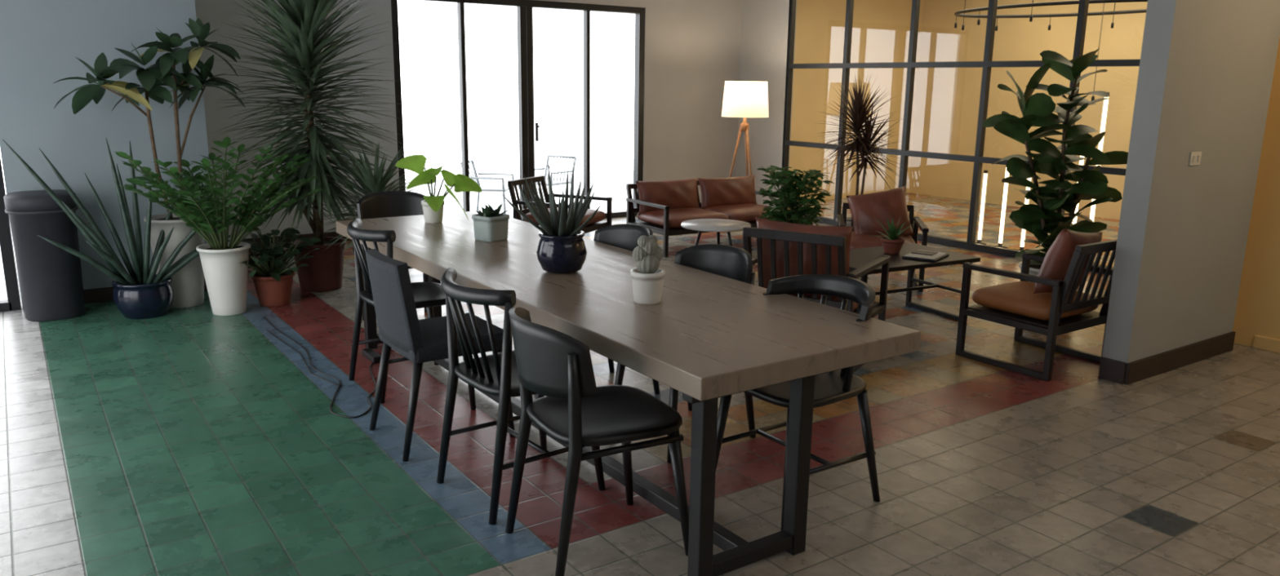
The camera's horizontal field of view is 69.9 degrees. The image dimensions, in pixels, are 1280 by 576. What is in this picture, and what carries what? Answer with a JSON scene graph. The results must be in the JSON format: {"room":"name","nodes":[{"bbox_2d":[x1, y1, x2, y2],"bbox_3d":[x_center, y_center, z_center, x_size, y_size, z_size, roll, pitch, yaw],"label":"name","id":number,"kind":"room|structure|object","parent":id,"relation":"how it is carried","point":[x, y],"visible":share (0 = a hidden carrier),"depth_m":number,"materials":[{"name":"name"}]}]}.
{"room":"common room","nodes":[
{"label":"common room","id":0,"kind":"room"},
{"bbox_2d":[0,0,212,310],"bbox_3d":[-4.189,-1.534,6.996,1.250,2.950,1.850,-8,15,-34],"label":"wall","id":1,"kind":"structure","parent":0,"point":[41,41],"depth_m":6.22,"materials":[{"name":"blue paint"}]},
{"bbox_2d":[21,277,207,310],"bbox_3d":[-3.683,0.032,6.557,1.230,0.100,0.018,-8,15,-34],"label":"baseboard","id":2,"kind":"structure","parent":1,"relation":"attached to","point":[105,294],"depth_m":6.46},
{"bbox_2d":[195,0,924,239],"bbox_3d":[-0.075,-2.322,10.744,9.870,2.950,0.200,-8,15,-34],"label":"wall","id":3,"kind":"structure","parent":0,"point":[217,13],"depth_m":11.05,"materials":[{"name":"paint"}]},
{"bbox_2d":[228,231,352,248],"bbox_3d":[-3.257,-0.465,8.797,2.000,0.100,0.018,-8,15,-34],"label":"baseboard","id":4,"kind":"structure","parent":3,"relation":"attached to","point":[333,234],"depth_m":8.79,"materials":[{"name":"black wood"}]},
{"bbox_2d":[391,0,644,222],"bbox_3d":[-1.209,-1.881,9.969,3.000,2.400,0.145,-8,15,-34],"label":"window","id":5,"kind":"structure","parent":3,"relation":"in","point":[524,7],"depth_m":9.93,"materials":[{"name":"clear glass"}]},
{"bbox_2d":[0,192,1279,575],"bbox_3d":[2.248,0.415,5.415,13.300,0.001,12.350,-8,15,-34],"label":"floor","id":6,"kind":"structure","parent":0,"point":[194,441],"depth_m":3.88,"materials":[{"name":"tile"}]},
{"bbox_2d":[3,190,85,321],"bbox_3d":[-3.892,-0.219,6.024,0.400,0.818,0.400,-8,15,-34],"label":"trash bin","id":7,"kind":"object","parent":6,"relation":"on","point":[51,278],"visible":0.83,"depth_m":5.89,"materials":[{"name":"plastic"}]},
{"bbox_2d":[2,137,231,319],"bbox_3d":[-3.341,-0.392,5.998,1.243,1.181,0.359,-8,15,-34],"label":"potted snake plant","id":8,"kind":"object","parent":6,"relation":"on","point":[142,293],"visible":0.94,"depth_m":5.99,"materials":[{"name":"green plant"}]},
{"bbox_2d":[53,17,244,308],"bbox_3d":[-3.231,-0.831,6.188,1.145,1.957,0.685,-8,15,-34],"label":"tree","id":9,"kind":"object","parent":6,"relation":"on","point":[188,283],"visible":0.84,"depth_m":6.15,"materials":[{"name":"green plant"}]},
{"bbox_2d":[115,136,326,315],"bbox_3d":[-2.776,-0.430,6.145,1.253,1.204,1.328,-8,15,-34],"label":"plant","id":10,"kind":"object","parent":6,"relation":"on","point":[225,278],"visible":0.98,"depth_m":6.05,"materials":[{"name":"green plant"}]},
{"bbox_2d":[226,226,320,306],"bbox_3d":[-2.604,-0.155,6.384,0.754,0.568,0.685,10,16,35],"label":"potted plant","id":11,"kind":"object","parent":6,"relation":"on","point":[273,283],"visible":0.94,"depth_m":6.38,"materials":[{"name":"green plant"}]},
{"bbox_2d":[212,0,407,292],"bbox_3d":[-2.426,-1.225,6.741,1.451,2.504,1.459,-8,15,-34],"label":"tree","id":12,"kind":"object","parent":6,"relation":"on","point":[304,41],"visible":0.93,"depth_m":6.59,"materials":[{"name":"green plant"}]},
{"bbox_2d":[262,316,381,417],"bbox_3d":[-1.827,0.373,5.287,0.478,0.038,2.184,-8,15,-34],"label":"power cable","id":13,"kind":"object","parent":6,"relation":"on","point":[369,353],"visible":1,"depth_m":5.15,"materials":[{"name":"black rubber"}]},
{"bbox_2d":[303,140,447,253],"bbox_3d":[-1.935,-0.524,6.811,1.000,1.117,0.989,-8,15,-34],"label":"dracaena","id":14,"kind":"object","parent":6,"relation":"on","point":[375,183],"visible":0.29,"depth_m":6.67,"materials":[{"name":"green plant"}]},
{"bbox_2d":[356,191,428,320],"bbox_3d":[-1.520,-0.179,5.933,0.503,0.843,0.547,-8,15,-34],"label":"dining chair","id":15,"kind":"object","parent":6,"relation":"on","point":[391,203],"visible":0.2,"depth_m":6.06,"materials":[{"name":"black paint"}]},
{"bbox_2d":[346,217,464,403],"bbox_3d":[-1.214,0.083,4.744,0.531,0.861,0.508,-9,16,-36],"label":"dining chair","id":16,"kind":"object","parent":6,"relation":"on","point":[428,295],"visible":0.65,"depth_m":4.69,"materials":[{"name":"black paint"}]},
{"bbox_2d":[364,248,515,462],"bbox_3d":[-0.893,0.251,4.063,0.526,0.841,0.450,-8,15,-34],"label":"dining chair","id":17,"kind":"object","parent":6,"relation":"on","point":[400,329],"visible":0.92,"depth_m":3.84,"materials":[{"name":"grey fabric"}]},
{"bbox_2d":[436,267,605,524],"bbox_3d":[-0.475,0.366,3.524,0.531,0.861,0.508,-9,16,-37],"label":"dining chair","id":18,"kind":"object","parent":6,"relation":"on","point":[496,374],"visible":0.67,"depth_m":3.35,"materials":[{"name":"black paint"}]},
{"bbox_2d":[507,175,612,233],"bbox_3d":[-0.737,-0.645,8.405,0.738,0.685,0.672,7,14,25],"label":"armchair","id":19,"kind":"object","parent":6,"relation":"on","point":[596,223],"visible":0.34,"depth_m":8.38,"materials":[{"name":"brown wood"}]},
{"bbox_2d":[505,307,688,575],"bbox_3d":[-0.159,0.478,3.082,0.547,0.843,0.503,-6,14,-28],"label":"dining chair","id":20,"kind":"object","parent":6,"relation":"on","point":[577,413],"visible":0.99,"depth_m":2.92,"materials":[{"name":"black leather"}]},
{"bbox_2d":[593,223,659,394],"bbox_3d":[-0.212,0.120,4.675,0.547,0.843,0.503,-8,15,-34],"label":"dining chair","id":21,"kind":"object","parent":6,"relation":"on","point":[624,236],"visible":0.15,"depth_m":4.81,"materials":[{"name":"black leather"}]},
{"bbox_2d":[335,210,920,575],"bbox_3d":[-0.416,0.243,4.317,0.950,0.750,3.450,-8,15,-34],"label":"dining table","id":22,"kind":"object","parent":6,"relation":"on","point":[709,337],"visible":0.69,"depth_m":3.15,"materials":[{"name":"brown wood"}]},
{"bbox_2d":[395,155,482,223],"bbox_3d":[-1.163,-0.569,5.275,0.487,0.396,0.248,0,13,-5],"label":"potted caladium","id":23,"kind":"object","parent":22,"relation":"on","point":[433,206],"visible":1,"depth_m":5.28,"materials":[{"name":"green plant"}]},
{"bbox_2d":[471,203,509,242],"bbox_3d":[-0.781,-0.352,4.779,0.169,0.200,0.176,-10,17,-40],"label":"potted succulent","id":24,"kind":"object","parent":22,"relation":"on","point":[490,225],"visible":1,"depth_m":4.73,"materials":[{"name":"white ceramic"}]},
{"bbox_2d":[497,160,601,274],"bbox_3d":[-0.341,-0.314,3.979,0.458,0.488,0.433,5,13,19],"label":"potted plant","id":25,"kind":"object","parent":22,"relation":"on","point":[562,249],"visible":1,"depth_m":3.93,"materials":[{"name":"green plant"}]},
{"bbox_2d":[630,235,665,304],"bbox_3d":[0.030,-0.073,3.455,0.132,0.256,0.132,-8,15,-34],"label":"potted cactus","id":26,"kind":"object","parent":22,"relation":"on","point":[647,279],"visible":1,"depth_m":3.42,"materials":[{"name":"white ceramic"}]},
{"bbox_2d":[614,244,755,463],"bbox_3d":[0.208,0.255,4.096,0.547,0.843,0.503,-9,16,-37],"label":"dining chair","id":27,"kind":"object","parent":6,"relation":"on","point":[734,263],"visible":0.3,"depth_m":4.16,"materials":[{"name":"black leather"}]},
{"bbox_2d":[626,175,793,257],"bbox_3d":[0.692,-0.749,9.059,1.562,0.636,0.778,-7,15,-31],"label":"leather sofa","id":28,"kind":"object","parent":6,"relation":"on","point":[664,206],"visible":0.77,"depth_m":8.92,"materials":[{"name":"brown leather"}]},
{"bbox_2d":[680,218,751,246],"bbox_3d":[0.612,-0.298,7.464,0.570,0.459,0.570,-8,15,-34],"label":"round side table","id":29,"kind":"object","parent":6,"relation":"on","point":[717,225],"visible":0.84,"depth_m":7.36,"materials":[{"name":"white stone"}]},
{"bbox_2d":[721,80,768,177],"bbox_3d":[1.174,-1.526,10.378,0.530,1.592,0.530,-8,15,-34],"label":"floor lamp","id":30,"kind":"object","parent":6,"relation":"on","point":[744,100],"visible":0.95,"depth_m":10.05,"materials":[{"name":"fabric"}]},
{"bbox_2d":[756,165,834,225],"bbox_3d":[1.415,-0.697,8.444,0.711,0.822,0.726,4,13,16],"label":"potted plant","id":31,"kind":"object","parent":6,"relation":"on","point":[798,209],"visible":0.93,"depth_m":8.30,"materials":[{"name":"plant"}]},
{"bbox_2d":[715,274,879,531],"bbox_3d":[0.599,0.398,3.481,0.515,0.845,0.514,-8,15,-34],"label":"dining chair","id":32,"kind":"object","parent":6,"relation":"on","point":[836,386],"visible":0.63,"depth_m":3.45,"materials":[{"name":"black paint"}]},
{"bbox_2d":[742,217,890,373],"bbox_3d":[1.006,-0.003,5.325,0.672,0.825,0.738,8,15,30],"label":"armchair","id":33,"kind":"object","parent":6,"relation":"on","point":[784,250],"visible":0.48,"depth_m":5.03,"materials":[{"name":"brown wood"}]},
{"bbox_2d":[817,74,911,226],"bbox_3d":[2.041,-1.169,8.596,0.931,1.692,0.901,-8,15,-34],"label":"dracaena","id":34,"kind":"object","parent":6,"relation":"on","point":[858,112],"visible":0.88,"depth_m":8.46,"materials":[{"name":"plant"}]},
{"bbox_2d":[836,202,928,292],"bbox_3d":[1.946,-0.349,7.469,0.672,0.585,0.738,3,13,10],"label":"armchair","id":35,"kind":"object","parent":6,"relation":"on","point":[857,241],"visible":0.34,"depth_m":7.27,"materials":[{"name":"brown leather"}]},
{"bbox_2d":[845,186,914,235],"bbox_3d":[1.965,-0.595,7.502,0.531,0.473,0.272,1,13,1],"label":"throw pillow","id":36,"kind":"object","parent":35,"relation":"on","point":[891,203],"visible":0.79,"depth_m":7.42,"materials":[{"name":"brown leather"}]},
{"bbox_2d":[848,243,980,320],"bbox_3d":[1.679,0.003,6.194,1.020,0.450,0.620,-6,14,-28],"label":"coffee table","id":37,"kind":"object","parent":6,"relation":"on","point":[860,257],"visible":0.37,"depth_m":6.18,"materials":[{"name":"brown wood"}]},
{"bbox_2d":[869,216,914,254],"bbox_3d":[1.726,-0.369,6.218,0.295,0.263,0.292,-5,14,-25],"label":"spider plant","id":38,"kind":"object","parent":37,"relation":"on","point":[892,244],"visible":1,"depth_m":6.18,"materials":[{"name":"green plant"}]},
{"bbox_2d":[902,249,949,262],"bbox_3d":[1.904,-0.219,6.102,0.220,0.024,0.300,10,15,34],"label":"magazine","id":39,"kind":"object","parent":37,"relation":"on","point":[918,255],"visible":1,"depth_m":6.05,"materials":[{"name":"white paper"}]},
{"bbox_2d":[975,170,987,244],"bbox_3d":[3.447,-0.808,9.222,0.140,0.750,0.140,-8,15,-34],"label":"floor lamp","id":40,"kind":"object","parent":6,"relation":"on","point":[985,172],"visible":0.8,"depth_m":9.21,"materials":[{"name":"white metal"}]},
{"bbox_2d":[992,164,1008,248],"bbox_3d":[3.584,-0.802,9.020,0.140,0.830,0.140,-8,15,-34],"label":"floor lamp","id":41,"kind":"object","parent":6,"relation":"on","point":[1006,174],"visible":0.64,"depth_m":9.02,"materials":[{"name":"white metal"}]},
{"bbox_2d":[1016,177,1031,250],"bbox_3d":[3.719,-0.728,8.834,0.140,0.770,0.140,-8,15,-34],"label":"floor lamp","id":42,"kind":"object","parent":6,"relation":"on","point":[1026,202],"visible":0.39,"depth_m":8.87,"materials":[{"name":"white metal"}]},
{"bbox_2d":[955,239,1117,381],"bbox_3d":[2.333,0.058,5.287,0.632,0.755,0.678,-8,15,-34],"label":"armchair","id":43,"kind":"object","parent":6,"relation":"on","point":[1058,312],"visible":0.91,"depth_m":5.13,"materials":[{"name":"brown wood"}]},
{"bbox_2d":[1033,228,1102,293],"bbox_3d":[2.418,-0.143,5.174,0.455,0.437,0.214,-11,17,-41],"label":"throw pillow","id":44,"kind":"object","parent":43,"relation":"on","point":[1055,264],"visible":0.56,"depth_m":5.05,"materials":[{"name":"brown leather"}]},
{"bbox_2d":[982,48,1128,291],"bbox_3d":[2.815,-0.693,6.237,0.941,1.817,0.605,1,13,2],"label":"fiddle leaf fig","id":45,"kind":"object","parent":6,"relation":"on","point":[1046,217],"visible":0.72,"depth_m":6.16,"materials":[{"name":"green plant"}]},
{"bbox_2d":[1071,155,1084,224],"bbox_3d":[4.004,-0.786,8.399,0.140,1.080,0.140,-8,15,-34],"label":"floor lamp","id":46,"kind":"object","parent":6,"relation":"on","point":[1081,162],"visible":0.02,"depth_m":8.39,"materials":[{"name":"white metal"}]},
{"bbox_2d":[1089,92,1109,263],"bbox_3d":[4.098,-0.975,8.221,0.140,1.530,0.140,-8,15,-34],"label":"floor lamp","id":47,"kind":"object","parent":6,"relation":"on","point":[1105,101],"visible":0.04,"depth_m":8.11,"materials":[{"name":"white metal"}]},
{"bbox_2d":[736,0,1140,275],"bbox_3d":[3.072,-1.895,9.014,0.101,2.962,6.300,-8,15,-34],"label":"wall","id":48,"kind":"structure","parent":0,"point":[987,64],"depth_m":10.37,"materials":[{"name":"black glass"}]},
{"bbox_2d":[909,0,1147,220],"bbox_3d":[5.915,-2.288,10.929,0.200,2.950,6.700,-8,15,-34],"label":"wall","id":49,"kind":"structure","parent":0,"point":[948,99],"depth_m":12.27,"materials":[{"name":"paint"}]},
{"bbox_2d":[954,0,988,30],"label":"ring chandelier","id":50,"kind":"object","parent":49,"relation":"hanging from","point":[961,14],"depth_m":10.22,"materials":[{"name":"black metal"}]},
{"bbox_2d":[995,0,1079,31],"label":"ring chandelier","id":51,"kind":"object","parent":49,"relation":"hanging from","point":[1064,2],"depth_m":9.34,"materials":[{"name":"black metal"}]},
{"bbox_2d":[1087,0,1147,59],"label":"ring chandelier","id":52,"kind":"object","parent":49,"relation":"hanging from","point":[1091,2],"depth_m":9.61,"materials":[{"name":"black metal"}]},
{"bbox_2d":[1102,0,1279,363],"bbox_3d":[3.108,-1.001,5.037,1.220,2.950,0.140,-8,15,-34],"label":"wall pillar","id":53,"kind":"structure","parent":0,"point":[1206,68],"depth_m":4.96,"materials":[{"name":"grey paint"}]},
{"bbox_2d":[1097,356,1127,384],"bbox_3d":[2.581,0.450,5.004,0.018,0.120,0.140,-8,15,-34],"label":"baseboard","id":54,"kind":"structure","parent":53,"relation":"attached to","point":[1111,370],"depth_m":4.99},
{"bbox_2d":[1124,331,1235,385],"bbox_3d":[3.134,0.394,5.284,1.230,0.120,0.018,-8,15,-34],"label":"baseboard","id":55,"kind":"structure","parent":53,"relation":"attached to","point":[1160,363],"depth_m":5.23,"materials":[{"name":"black wood"}]},
{"bbox_2d":[1188,151,1201,165],"bbox_3d":[2.991,-0.696,4.930,0.115,0.072,0.014,-8,15,-34],"label":"light switch","id":56,"kind":"object","parent":53,"relation":"attached to","point":[1195,157],"visible":1,"depth_m":4.92,"materials":[{"name":"white plastic"}]},
{"bbox_2d":[1232,37,1279,346],"bbox_3d":[5.426,-0.586,3.319,0.200,2.950,5.800,-8,15,-34],"label":"wall","id":57,"kind":"structure","parent":0,"point":[1258,304],"depth_m":5.59,"materials":[{"name":"paint"}]},
{"bbox_2d":[1252,334,1279,353],"bbox_3d":[5.319,0.827,3.573,0.018,0.080,5.300,-8,15,-34],"label":"baseboard","id":58,"kind":"structure","parent":57,"relation":"attached to","point":[1263,343],"depth_m":5.63,"materials":[{"name":"paint"}]},
{"bbox_3d":[-4.914,-2.383,5.258,1.680,0.550,0.200,-8,15,-34],"label":"wall alcove header","id":59,"kind":"structure","parent":0,"visible":0},
{"bbox_2d":[0,156,21,311],"bbox_3d":[-4.902,-0.937,5.555,1.650,2.400,0.100,-8,15,-34],"label":"door","id":60,"kind":"structure","parent":59,"relation":"in","point":[13,303],"depth_m":6.14,"materials":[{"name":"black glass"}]},
{"label":"outside","id":61,"kind":"structure","parent":0,"visible":0},
{"bbox_2d":[0,170,633,266],"bbox_3d":[-3.294,-1.036,11.887,16.000,0.100,4.800,-8,15,-34],"label":"floor","id":62,"kind":"structure","parent":61,"point":[612,184],"depth_m":13.31,"materials":[{"name":"stone"}]},
{"bbox_2d":[460,159,514,213],"bbox_3d":[-1.760,-1.138,10.665,0.526,0.674,0.505,2,13,5],"label":"chair","id":63,"kind":"object","parent":62,"relation":"on","point":[503,188],"visible":0.47,"depth_m":10.68,"materials":[{"name":"white metal"}]},
{"bbox_2d":[534,155,576,186],"bbox_3d":[-1.129,-1.289,11.374,0.505,0.674,0.526,10,15,34],"label":"chair","id":64,"kind":"object","parent":62,"relation":"on","point":[553,182],"visible":0.59,"depth_m":11.45,"materials":[{"name":"white metal"}]}
]}

